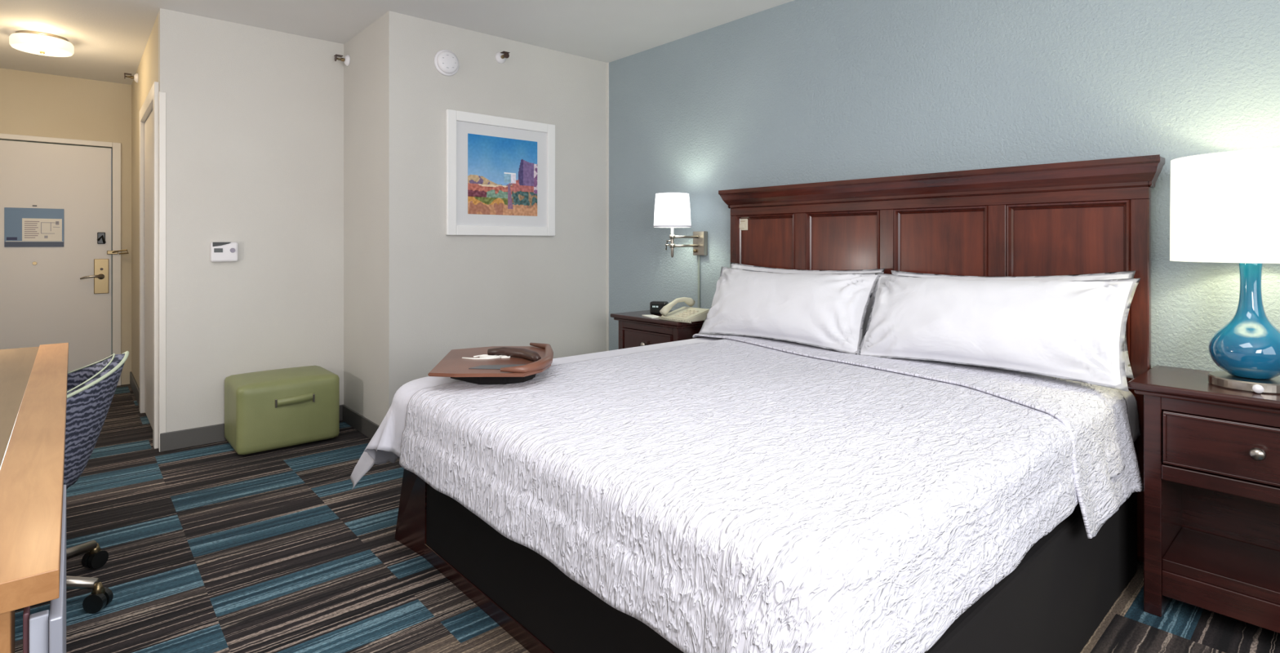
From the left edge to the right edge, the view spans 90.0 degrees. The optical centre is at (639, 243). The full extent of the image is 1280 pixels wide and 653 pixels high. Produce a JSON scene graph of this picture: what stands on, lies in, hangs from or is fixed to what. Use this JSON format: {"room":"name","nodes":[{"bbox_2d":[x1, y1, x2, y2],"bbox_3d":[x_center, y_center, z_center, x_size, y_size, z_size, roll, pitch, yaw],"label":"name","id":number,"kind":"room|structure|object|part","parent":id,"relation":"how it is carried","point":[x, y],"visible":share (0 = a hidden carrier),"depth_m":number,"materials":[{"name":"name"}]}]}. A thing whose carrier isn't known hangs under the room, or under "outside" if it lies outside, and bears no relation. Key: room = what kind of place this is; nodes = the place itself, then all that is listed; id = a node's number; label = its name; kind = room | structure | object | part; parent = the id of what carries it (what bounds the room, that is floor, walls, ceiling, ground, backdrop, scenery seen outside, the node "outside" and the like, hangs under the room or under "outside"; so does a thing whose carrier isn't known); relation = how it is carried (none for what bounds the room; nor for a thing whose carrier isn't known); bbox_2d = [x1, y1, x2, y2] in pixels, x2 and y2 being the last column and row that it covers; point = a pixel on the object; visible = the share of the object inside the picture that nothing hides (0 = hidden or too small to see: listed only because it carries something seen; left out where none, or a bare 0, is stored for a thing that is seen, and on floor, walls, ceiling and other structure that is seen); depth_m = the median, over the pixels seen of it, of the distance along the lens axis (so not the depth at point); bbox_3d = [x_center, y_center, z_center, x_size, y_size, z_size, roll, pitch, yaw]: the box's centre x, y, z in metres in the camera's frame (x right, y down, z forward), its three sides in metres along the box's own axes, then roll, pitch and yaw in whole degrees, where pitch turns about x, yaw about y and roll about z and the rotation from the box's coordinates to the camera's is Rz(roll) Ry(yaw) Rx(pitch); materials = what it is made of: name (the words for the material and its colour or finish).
{"room":"hotel room","nodes":[
{"label":"hotel room","id":0,"kind":"room"},
{"bbox_2d":[0,67,131,385],"bbox_3d":[-4.643,-0.074,5.078,1.154,2.500,0.100,0,0,-42],"label":"wall","id":1,"kind":"structure","parent":0,"point":[32,104],"depth_m":5.15,"materials":[{"name":"beige paint"}]},
{"bbox_2d":[0,139,111,372],"bbox_3d":[-4.678,0.193,4.959,0.906,1.947,0.112,0,0,-42],"label":"door","id":2,"kind":"structure","parent":1,"relation":"in","point":[56,295],"depth_m":5.07,"materials":[{"name":"white paint"}]},
{"bbox_2d":[4,207,63,247],"bbox_3d":[-4.687,-0.121,4.961,0.336,0.300,0.009,0,0,-42],"label":"door sign","id":3,"kind":"object","parent":2,"relation":"attached to","point":[23,227],"visible":1,"depth_m":4.96,"materials":[{"name":"blue paper"}]},
{"bbox_3d":[-4.411,0.271,5.158,0.152,0.044,0.056,0,0,-42],"label":"lever handle","id":4,"kind":"part","parent":2,"relation":"part of","materials":[{"name":"silver metal"}]},
{"bbox_3d":[-4.391,0.270,5.222,0.094,0.283,0.012,0,0,-42],"label":"lock plate","id":5,"kind":"part","parent":2,"relation":"part of","materials":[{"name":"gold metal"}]},
{"bbox_2d":[0,133,120,386],"bbox_3d":[-4.671,0.173,4.987,0.980,2.005,0.040,0,0,-42],"label":"trim","id":6,"kind":"structure","parent":1,"relation":"attached to","point":[116,146],"depth_m":5.27,"materials":[{"name":"white paint"}]},
{"bbox_2d":[106,248,128,254],"bbox_3d":[-4.289,0.071,5.266,0.147,0.042,0.039,0,0,-17],"label":"guard","id":7,"kind":"object","parent":1,"relation":"attached to","point":[108,252],"visible":1,"depth_m":5.26,"materials":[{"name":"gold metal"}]},
{"bbox_2d":[63,353,124,488],"bbox_3d":[-1.957,0.589,2.100,0.431,0.405,0.534,0,0,-42],"label":"chair back","id":8,"kind":"object","parent":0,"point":[91,388],"depth_m":2.07,"materials":[{"name":"blue fabric"}]},
{"bbox_2d":[131,13,158,413],"bbox_3d":[-3.474,-0.074,4.554,0.100,2.500,2.235,0,0,-42],"label":"wall","id":9,"kind":"structure","parent":0,"point":[147,71],"depth_m":4.92,"materials":[{"name":"beige paint"}]},
{"bbox_2d":[124,72,138,83],"bbox_3d":[-3.813,-1.244,4.798,0.082,0.072,0.072,0,0,-42],"label":"sprinkler head","id":10,"kind":"object","parent":9,"relation":"attached to","point":[135,77],"visible":1,"depth_m":4.80},
{"bbox_2d":[129,371,139,406],"bbox_3d":[-3.875,1.123,4.922,0.012,0.105,1.128,0,0,-42],"label":"baseboard","id":11,"kind":"structure","parent":9,"relation":"attached to","point":[134,385],"depth_m":4.90,"materials":[{"name":"grey plastic"}]},
{"bbox_2d":[144,111,152,428],"bbox_3d":[-3.107,0.166,4.101,0.040,2.000,0.930,0,0,-42],"label":"door","id":12,"kind":"structure","parent":9,"relation":"in","point":[148,123],"depth_m":4.19,"materials":[{"name":"white paint"}]},
{"bbox_2d":[139,81,158,448],"bbox_3d":[-3.122,0.126,4.088,0.050,2.100,1.110,0,0,-42],"label":"trim","id":13,"kind":"structure","parent":9,"relation":"attached to","point":[150,104],"depth_m":3.71,"materials":[{"name":"white paint"}]},
{"bbox_2d":[159,91,166,452],"bbox_3d":[-2.701,0.161,3.623,0.032,2.030,0.024,0,0,-42],"label":"trim","id":14,"kind":"structure","parent":9,"relation":"attached to","point":[162,95],"depth_m":3.61,"materials":[{"name":"white paint"}]},
{"bbox_2d":[158,8,343,448],"bbox_3d":[-2.371,-0.074,3.972,0.981,2.500,0.100,0,0,-42],"label":"wall","id":15,"kind":"structure","parent":0,"point":[255,115],"depth_m":3.88,"materials":[{"name":"white paint"}]},
{"bbox_2d":[210,242,238,262],"bbox_3d":[-2.462,0.052,3.795,0.138,0.116,0.043,0,0,-42],"label":"thermostat","id":16,"kind":"object","parent":15,"relation":"attached to","point":[220,251],"visible":1,"depth_m":3.78,"materials":[{"name":"white plastic"}]},
{"bbox_2d":[160,404,342,452],"bbox_3d":[-2.333,1.123,3.930,0.981,0.105,0.012,0,0,-42],"label":"baseboard","id":17,"kind":"structure","parent":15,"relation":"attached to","point":[175,440],"depth_m":3.70,"materials":[{"name":"grey plastic"}]},
{"bbox_2d":[343,10,406,426],"bbox_3d":[-1.696,-0.074,4.025,0.100,2.500,0.915,0,0,-42],"label":"wall","id":18,"kind":"structure","parent":0,"point":[375,78],"depth_m":3.80,"materials":[{"name":"white paint"}]},
{"bbox_2d":[333,54,350,66],"bbox_3d":[-1.938,-1.194,4.161,0.082,0.072,0.072,0,0,-42],"label":"sprinkler head","id":19,"kind":"object","parent":18,"relation":"attached to","point":[346,60],"visible":1,"depth_m":4.16},
{"bbox_2d":[342,404,379,439],"bbox_3d":[-1.697,1.123,3.941,0.012,0.105,0.815,0,0,-42],"label":"baseboard","id":20,"kind":"structure","parent":18,"relation":"attached to","point":[360,423],"depth_m":3.99,"materials":[{"name":"grey plastic"}]},
{"bbox_2d":[0,0,794,84],"bbox_3d":[-0.789,-1.374,2.594,4.030,0.100,9.130,0,0,-42],"label":"ceiling","id":21,"kind":"structure","parent":0,"point":[109,38],"depth_m":3.80,"materials":[{"name":"paint"}]},
{"bbox_2d":[8,30,74,57],"bbox_3d":[-3.835,-1.266,4.111,0.304,0.115,0.304,0,0,-42],"label":"ceiling light","id":22,"kind":"object","parent":21,"relation":"attached to","point":[41,43],"visible":1,"depth_m":4.03,"materials":[{"name":"white glass"}]},
{"bbox_3d":[-3.835,-1.315,4.111,0.256,0.018,0.256,0,0,-42],"label":"ceiling plate","id":23,"kind":"part","parent":22,"relation":"part of","materials":[{"name":"silver metal"}]},
{"bbox_2d":[406,15,606,382],"bbox_3d":[-0.829,-0.074,4.249,1.495,2.500,0.100,0,0,-42],"label":"wall","id":24,"kind":"structure","parent":0,"point":[464,291],"depth_m":4.12,"materials":[{"name":"white paint"}]},
{"bbox_2d":[433,49,458,75],"bbox_3d":[-1.159,-1.090,3.861,0.156,0.156,0.043,0,0,-42],"label":"smoke detector","id":25,"kind":"object","parent":24,"relation":"attached to","point":[446,62],"visible":1,"depth_m":3.84,"materials":[{"name":"white plastic"}]},
{"bbox_2d":[445,109,555,235],"bbox_3d":[-0.877,-0.428,4.119,0.777,0.758,0.030,0,0,-42],"label":"framed picture","id":26,"kind":"object","parent":24,"relation":"attached to","point":[500,171],"visible":1,"depth_m":4.09,"materials":[{"name":"white"}]},
{"bbox_2d":[467,133,537,216],"bbox_3d":[-0.875,-0.429,4.120,0.502,0.497,0.001,0,0,-42],"label":"print","id":27,"kind":"object","parent":26,"relation":"attached to","point":[502,172],"depth_m":4.11},
{"bbox_2d":[495,51,510,63],"bbox_3d":[-0.871,-1.192,4.089,0.072,0.072,0.082,0,0,-42],"label":"sprinkler head","id":28,"kind":"object","parent":24,"relation":"attached to","point":[500,57],"visible":1,"depth_m":4.09},
{"bbox_2d":[14,384,1279,652],"bbox_3d":[-0.826,1.176,2.561,3.730,0.001,8.930,0,0,-42],"label":"floor","id":29,"kind":"structure","parent":0,"point":[211,548],"depth_m":2.30,"materials":[{"name":"carpet"}]},
{"bbox_2d":[0,342,68,652],"bbox_3d":[-1.819,0.796,1.527,0.672,0.760,2.488,0,0,-42],"label":"desk","id":30,"kind":"object","parent":29,"relation":"on","point":[33,380],"visible":0.91,"depth_m":1.15,"materials":[{"name":"brown wood"}]},
{"bbox_3d":[-0.883,0.815,0.768,0.188,0.722,0.080,0,0,-42],"label":"leg","id":31,"kind":"part","parent":30,"relation":"part of","materials":[{"name":"brown wood"}]},
{"bbox_2d":[22,484,66,652],"bbox_3d":[-0.950,0.826,1.029,0.038,0.700,0.600,0,0,-42],"label":"pedestal","id":32,"kind":"object","parent":29,"relation":"on","point":[42,633],"visible":0.77,"depth_m":0.82,"materials":[{"name":"grey paint"}]},
{"bbox_3d":[-0.798,0.826,0.833,0.006,0.700,0.025,0,0,-42],"label":"edge trim","id":33,"kind":"part","parent":32,"relation":"part of","materials":[{"name":"red"}]},
{"bbox_3d":[-0.772,0.826,0.823,0.018,0.700,0.015,0,0,-42],"label":"panel","id":34,"kind":"part","parent":32,"relation":"part of","materials":[{"name":"grey"}]},
{"bbox_3d":[-0.940,0.826,1.038,0.013,0.700,0.600,0,0,-42],"label":"panel","id":35,"kind":"part","parent":32,"relation":"part of","materials":[{"name":"grey paint"}]},
{"bbox_2d":[63,351,128,613],"bbox_3d":[-2.042,0.776,2.025,0.669,0.798,0.651,0,0,-42],"label":"desk chair","id":36,"kind":"object","parent":29,"relation":"on","point":[91,388],"visible":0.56,"depth_m":2.07,"materials":[{"name":"blue fabric"}]},
{"bbox_3d":[-2.007,1.075,2.181,0.048,0.063,0.283,0,0,12],"label":"arm","id":37,"kind":"part","parent":36,"relation":"part of","materials":[{"name":"silver metal"}]},
{"bbox_3d":[-1.883,1.075,2.041,0.283,0.063,0.048,0,0,-6],"label":"arm","id":38,"kind":"part","parent":36,"relation":"part of","materials":[{"name":"silver metal"}]},
{"bbox_2d":[224,365,339,454],"bbox_3d":[-2.118,0.963,3.801,0.530,0.402,0.457,0,0,-42],"label":"storage ottoman","id":39,"kind":"object","parent":29,"relation":"on","point":[264,411],"visible":1,"depth_m":3.65,"materials":[{"name":"green leather"}]},
{"bbox_3d":[-1.960,0.891,3.647,0.197,0.052,0.017,0,0,-42],"label":"strap handle","id":40,"kind":"part","parent":39,"relation":"part of","materials":[{"name":"green leather"}]},
{"bbox_2d":[610,310,706,349],"bbox_3d":[0.168,0.808,3.929,0.424,0.735,0.600,0,0,-42],"label":"nightstand","id":41,"kind":"object","parent":29,"relation":"on","point":[635,330],"visible":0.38,"depth_m":3.79,"materials":[{"name":"brown wood"}]},
{"bbox_3d":[0.015,0.829,4.118,0.365,0.695,0.045,0,0,-42],"label":"panel","id":42,"kind":"part","parent":41,"relation":"part of","materials":[{"name":"brown wood"}]},
{"bbox_3d":[0.023,0.602,3.800,0.037,0.037,0.037,0,0,-42],"label":"knob","id":43,"kind":"part","parent":41,"relation":"part of","materials":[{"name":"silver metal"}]},
{"bbox_3d":[0.051,0.501,3.825,0.030,0.040,0.440,0,0,-42],"label":"rail","id":44,"kind":"part","parent":41,"relation":"part of","materials":[{"name":"brown wood"}]},
{"bbox_3d":[0.160,0.607,3.922,0.329,0.164,0.434,0,0,-42],"label":"drawer","id":45,"kind":"part","parent":41,"relation":"part of","materials":[{"name":"brown wood"}]},
{"bbox_2d":[641,315,659,318],"bbox_3d":[0.074,0.437,3.822,0.066,0.006,0.162,0,0,-23],"label":"notepad","id":46,"kind":"object","parent":41,"relation":"on","point":[646,316],"visible":0.86,"depth_m":3.80,"materials":[{"name":"white paper"}]},
{"bbox_3d":[0.173,0.473,3.934,0.404,0.017,0.570,0,0,-42],"label":"moulding","id":47,"kind":"part","parent":41,"relation":"part of","materials":[{"name":"brown wood"}]},
{"bbox_2d":[649,301,668,314],"bbox_3d":[0.119,0.401,3.982,0.106,0.078,0.072,0,0,17],"label":"alarm clock","id":48,"kind":"object","parent":41,"relation":"on","point":[655,306],"visible":0.85,"depth_m":3.95,"materials":[{"name":"black plastic"}]},
{"bbox_2d":[658,297,709,323],"bbox_3d":[0.278,0.379,3.679,0.258,0.122,0.264,0,0,-42],"label":"telephone","id":49,"kind":"object","parent":41,"relation":"on","point":[683,314],"visible":0.99,"depth_m":3.67,"materials":[{"name":"beige plastic"}]},
{"bbox_3d":[0.191,0.431,3.602,0.026,0.016,0.264,0,0,-42],"label":"coiled cord","id":50,"kind":"part","parent":49,"relation":"part of","materials":[{"name":"beige plastic"}]},
{"bbox_3d":[0.337,0.829,3.755,0.365,0.695,0.045,0,0,-42],"label":"panel","id":51,"kind":"part","parent":41,"relation":"part of","materials":[{"name":"brown wood"}]},
{"bbox_2d":[395,468,1137,652],"bbox_3d":[0.369,0.849,2.387,1.990,0.655,2.025,0,0,-42],"label":"bed","id":52,"kind":"object","parent":29,"relation":"on","point":[1064,587],"visible":0.06,"depth_m":1.81,"materials":[{"name":"black"}]},
{"bbox_3d":[-0.856,0.976,2.492,0.105,0.400,0.245,0,0,-42],"label":"corner leg","id":53,"kind":"part","parent":52,"relation":"part of","materials":[{"name":"brown wood"}]},
{"bbox_3d":[-0.210,1.149,1.724,0.006,0.055,1.790,0,0,-42],"label":"plinth rail","id":54,"kind":"part","parent":52,"relation":"part of","materials":[{"name":"brown wood"}]},
{"bbox_2d":[350,337,1140,490],"bbox_3d":[0.301,0.721,2.367,2.039,0.455,2.133,0,0,-42],"label":"sheet","id":55,"kind":"object","parent":52,"relation":"on","point":[384,446],"visible":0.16,"depth_m":2.30,"materials":[{"name":"white fabric"}]},
{"bbox_2d":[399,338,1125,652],"bbox_3d":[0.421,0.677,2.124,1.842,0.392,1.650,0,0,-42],"label":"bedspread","id":56,"kind":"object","parent":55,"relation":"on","point":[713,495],"visible":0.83,"depth_m":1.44,"materials":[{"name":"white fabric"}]},
{"bbox_2d":[427,342,553,384],"bbox_3d":[-0.530,0.441,2.389,0.412,0.094,0.588,0,0,-7],"label":"desk","id":57,"kind":"object","parent":56,"relation":"on","point":[492,365],"visible":1,"depth_m":2.27,"materials":[{"name":"brown wood"}]},
{"bbox_2d":[450,373,536,384],"bbox_3d":[-0.543,0.465,2.389,0.319,0.046,0.398,0,0,-8],"label":"cushion","id":58,"kind":"object","parent":57,"relation":"on","point":[481,379],"depth_m":2.21,"materials":[{"name":"black fabric"}]},
{"bbox_2d":[468,364,525,369],"bbox_3d":[-0.469,0.429,2.220,0.240,0.002,0.076,0,0,-7],"label":"tray","id":59,"kind":"object","parent":57,"relation":"on","point":[486,366],"depth_m":2.22,"materials":[{"name":"brown wood"}]},
{"bbox_2d":[730,262,884,274],"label":"pillow","id":60,"kind":"object","parent":55,"relation":"on","point":[735,265],"depth_m":3.32,"materials":[{"name":"white fabric"}]},
{"bbox_2d":[862,290,874,337],"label":"pillow","id":61,"kind":"object","parent":55,"relation":"on","point":[868,309],"depth_m":2.98,"materials":[{"name":"white fabric"}]},
{"bbox_2d":[692,333,1143,538],"bbox_3d":[0.801,0.636,2.631,0.660,0.334,1.947,0,0,-42],"label":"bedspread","id":62,"kind":"object","parent":55,"relation":"on","point":[1092,415],"visible":0.82,"depth_m":2.05,"materials":[{"name":"white fabric"}]},
{"bbox_2d":[697,266,882,355],"bbox_3d":[0.691,0.305,3.123,0.270,0.354,0.940,0,0,-42],"label":"pillow","id":63,"kind":"object","parent":62,"relation":"on","point":[821,310],"visible":1,"depth_m":2.96,"materials":[{"name":"white fabric"}]},
{"bbox_2d":[855,272,1140,391],"bbox_3d":[1.295,0.300,2.438,0.284,0.366,0.955,0,0,-42],"label":"pillow","id":64,"kind":"object","parent":62,"relation":"on","point":[1074,331],"visible":1,"depth_m":2.27,"materials":[{"name":"white fabric"}]},
{"bbox_2d":[891,270,1135,280],"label":"pillow","id":65,"kind":"object","parent":55,"relation":"on","point":[1118,275],"depth_m":2.48,"materials":[{"name":"white fabric"}]},
{"bbox_2d":[1124,331,1133,378],"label":"pillow","id":66,"kind":"object","parent":55,"relation":"on","point":[1129,374],"depth_m":2.23,"materials":[{"name":"white fabric"}]},
{"bbox_3d":[0.414,0.648,2.337,1.990,0.254,1.890,0,0,-42],"label":"mattress","id":67,"kind":"part","parent":52,"relation":"part of","materials":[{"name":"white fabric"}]},
{"bbox_2d":[1127,364,1279,633],"bbox_3d":[1.911,0.808,1.960,0.424,0.735,0.600,0,0,-42],"label":"nightstand","id":68,"kind":"object","parent":29,"relation":"on","point":[1211,453],"visible":0.97,"depth_m":1.98,"materials":[{"name":"brown wood"}]},
{"bbox_3d":[1.759,0.829,2.149,0.365,0.695,0.045,0,0,-42],"label":"panel","id":69,"kind":"part","parent":68,"relation":"part of","materials":[{"name":"brown wood"}]},
{"bbox_3d":[1.917,0.473,1.965,0.404,0.017,0.570,0,0,-42],"label":"moulding","id":70,"kind":"part","parent":68,"relation":"part of","materials":[{"name":"brown wood"}]},
{"bbox_3d":[1.794,0.501,1.856,0.030,0.040,0.440,0,0,-42],"label":"rail","id":71,"kind":"part","parent":68,"relation":"part of","materials":[{"name":"brown wood"}]},
{"bbox_2d":[1161,526,1279,604],"bbox_3d":[1.915,1.008,1.963,0.345,0.035,0.440,0,0,-42],"label":"shelf","id":72,"kind":"object","parent":68,"relation":"attached to","point":[1235,566],"depth_m":1.99,"materials":[{"name":"brown wood"}]},
{"bbox_3d":[1.917,0.717,1.965,0.371,0.048,0.440,0,0,-42],"label":"rail","id":73,"kind":"part","parent":68,"relation":"part of","materials":[{"name":"brown wood"}]},
{"bbox_3d":[1.791,1.066,1.853,0.020,0.080,0.440,0,0,-42],"label":"rail","id":74,"kind":"part","parent":68,"relation":"part of","materials":[{"name":"brown wood"}]},
{"bbox_3d":[1.903,0.607,1.953,0.329,0.164,0.434,0,0,-42],"label":"drawer","id":75,"kind":"part","parent":68,"relation":"part of","materials":[{"name":"brown wood"}]},
{"bbox_2d":[1169,147,1279,394],"bbox_3d":[1.873,0.087,1.964,0.382,0.708,0.382,0,0,-42],"label":"table lamp","id":76,"kind":"object","parent":68,"relation":"on","point":[1224,206],"visible":1,"depth_m":1.90,"materials":[{"name":"blue ceramic"}]},
{"bbox_3d":[1.873,-0.105,1.964,0.382,0.324,0.382,0,0,-42],"label":"lamp shade","id":77,"kind":"part","parent":76,"relation":"part of","materials":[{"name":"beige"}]},
{"bbox_3d":[1.813,0.426,1.880,0.024,0.024,0.018,0,0,35],"label":"switch knob","id":78,"kind":"part","parent":76,"relation":"part of","materials":[{"name":"white plastic"}]},
{"bbox_3d":[2.051,0.803,2.083,0.015,0.565,0.440,0,0,-42],"label":"panel","id":79,"kind":"part","parent":68,"relation":"part of","materials":[{"name":"brown wood"}]},
{"bbox_3d":[1.766,0.602,1.831,0.037,0.037,0.037,0,0,-42],"label":"knob","id":80,"kind":"part","parent":68,"relation":"part of","materials":[{"name":"silver metal"}]},
{"bbox_2d":[608,0,1279,377],"bbox_3d":[1.651,-0.074,2.651,0.100,2.500,5.780,0,0,-42],"label":"wall","id":81,"kind":"structure","parent":0,"point":[796,91],"depth_m":2.92,"materials":[{"name":"blue paint"}]},
{"bbox_2d":[606,62,608,351],"bbox_3d":[-0.237,-0.127,4.699,0.012,2.395,0.013,0,0,-42],"label":"trim","id":82,"kind":"structure","parent":81,"relation":"attached to","point":[607,64],"depth_m":4.70,"materials":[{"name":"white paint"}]},
{"bbox_2d":[653,192,707,308],"bbox_3d":[0.235,0.070,3.922,0.334,0.739,0.229,0,0,-42],"label":"wall lamp","id":83,"kind":"object","parent":81,"relation":"attached to","point":[672,210],"visible":0.96,"depth_m":3.82,"materials":[{"name":"white fabric"}]},
{"bbox_3d":[0.196,-0.019,3.887,0.036,0.210,0.036,0,0,-42],"label":"stem","id":84,"kind":"part","parent":83,"relation":"part of","materials":[{"name":"silver metal"}]},
{"bbox_3d":[0.196,-0.199,3.887,0.226,0.200,0.226,0,0,-42],"label":"lamp shade","id":85,"kind":"part","parent":83,"relation":"part of","materials":[{"name":"white fabric"}]},
{"bbox_3d":[0.196,-0.101,3.887,0.229,0.010,0.229,0,0,-42],"label":"shade trim","id":86,"kind":"part","parent":83,"relation":"part of","materials":[{"name":"white fabric"}]},
{"bbox_3d":[0.275,-0.011,3.939,0.190,0.070,0.025,0,0,-31],"label":"swing arm","id":87,"kind":"part","parent":83,"relation":"part of","materials":[{"name":"silver metal"}]},
{"bbox_3d":[0.370,0.258,4.013,0.011,0.364,0.014,0,0,-42],"label":"cord","id":88,"kind":"part","parent":83,"relation":"part of","materials":[{"name":"grey plastic"}]},
{"bbox_3d":[0.375,0.001,3.989,0.035,0.150,0.095,0,0,-42],"label":"plate","id":89,"kind":"part","parent":83,"relation":"part of","materials":[{"name":"silver metal"}]},
{"bbox_2d":[718,154,1164,562],"bbox_3d":[1.174,0.425,3.010,0.130,1.462,2.019,0,0,-42],"label":"headboard","id":90,"kind":"object","parent":81,"relation":"attached to","point":[1091,216],"visible":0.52,"depth_m":2.71,"materials":[{"name":"brown wood"}]},
{"bbox_2d":[739,218,747,230],"bbox_3d":[0.589,-0.108,3.682,0.013,0.068,0.072,0,0,-42],"label":"wall switch","id":91,"kind":"object","parent":90,"relation":"attached to","point":[744,222],"visible":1,"depth_m":3.67,"materials":[{"name":"beige plastic"}]},
{"bbox_3d":[0.694,0.172,3.553,0.027,0.663,0.400,0,0,-42],"label":"panel moulding","id":92,"kind":"part","parent":90,"relation":"part of","materials":[{"name":"brown wood"}]},
{"bbox_3d":[0.709,0.172,3.567,0.013,0.663,0.400,0,0,-42],"label":"panel","id":93,"kind":"part","parent":90,"relation":"part of","materials":[{"name":"brown wood"}]},
{"bbox_3d":[1.008,0.172,3.199,0.027,0.663,0.407,0,0,-42],"label":"panel moulding","id":94,"kind":"part","parent":90,"relation":"part of","materials":[{"name":"brown wood"}]},
{"bbox_3d":[1.023,0.172,3.212,0.013,0.663,0.407,0,0,-42],"label":"panel","id":95,"kind":"part","parent":90,"relation":"part of","materials":[{"name":"brown wood"}]},
{"bbox_3d":[1.181,-0.180,3.016,0.036,0.043,1.940,0,0,-42],"label":"rail","id":96,"kind":"part","parent":90,"relation":"part of","materials":[{"name":"brown wood"}]},
{"bbox_3d":[1.326,0.172,2.840,0.027,0.663,0.409,0,0,-42],"label":"panel moulding","id":97,"kind":"part","parent":90,"relation":"part of","materials":[{"name":"brown wood"}]},
{"bbox_3d":[1.174,-0.254,3.010,0.130,0.104,2.019,0,0,-42],"label":"crown moulding","id":98,"kind":"part","parent":90,"relation":"part of","materials":[{"name":"brown wood"}]},
{"bbox_3d":[1.341,0.172,2.854,0.013,0.663,0.409,0,0,-42],"label":"panel","id":99,"kind":"part","parent":90,"relation":"part of","materials":[{"name":"brown wood"}]},
{"bbox_3d":[1.645,0.172,2.480,0.027,0.663,0.412,0,0,-42],"label":"panel moulding","id":100,"kind":"part","parent":90,"relation":"part of","materials":[{"name":"brown wood"}]},
{"bbox_3d":[1.660,0.172,2.493,0.013,0.663,0.412,0,0,-42],"label":"panel","id":101,"kind":"part","parent":90,"relation":"part of","materials":[{"name":"brown wood"}]}
]}

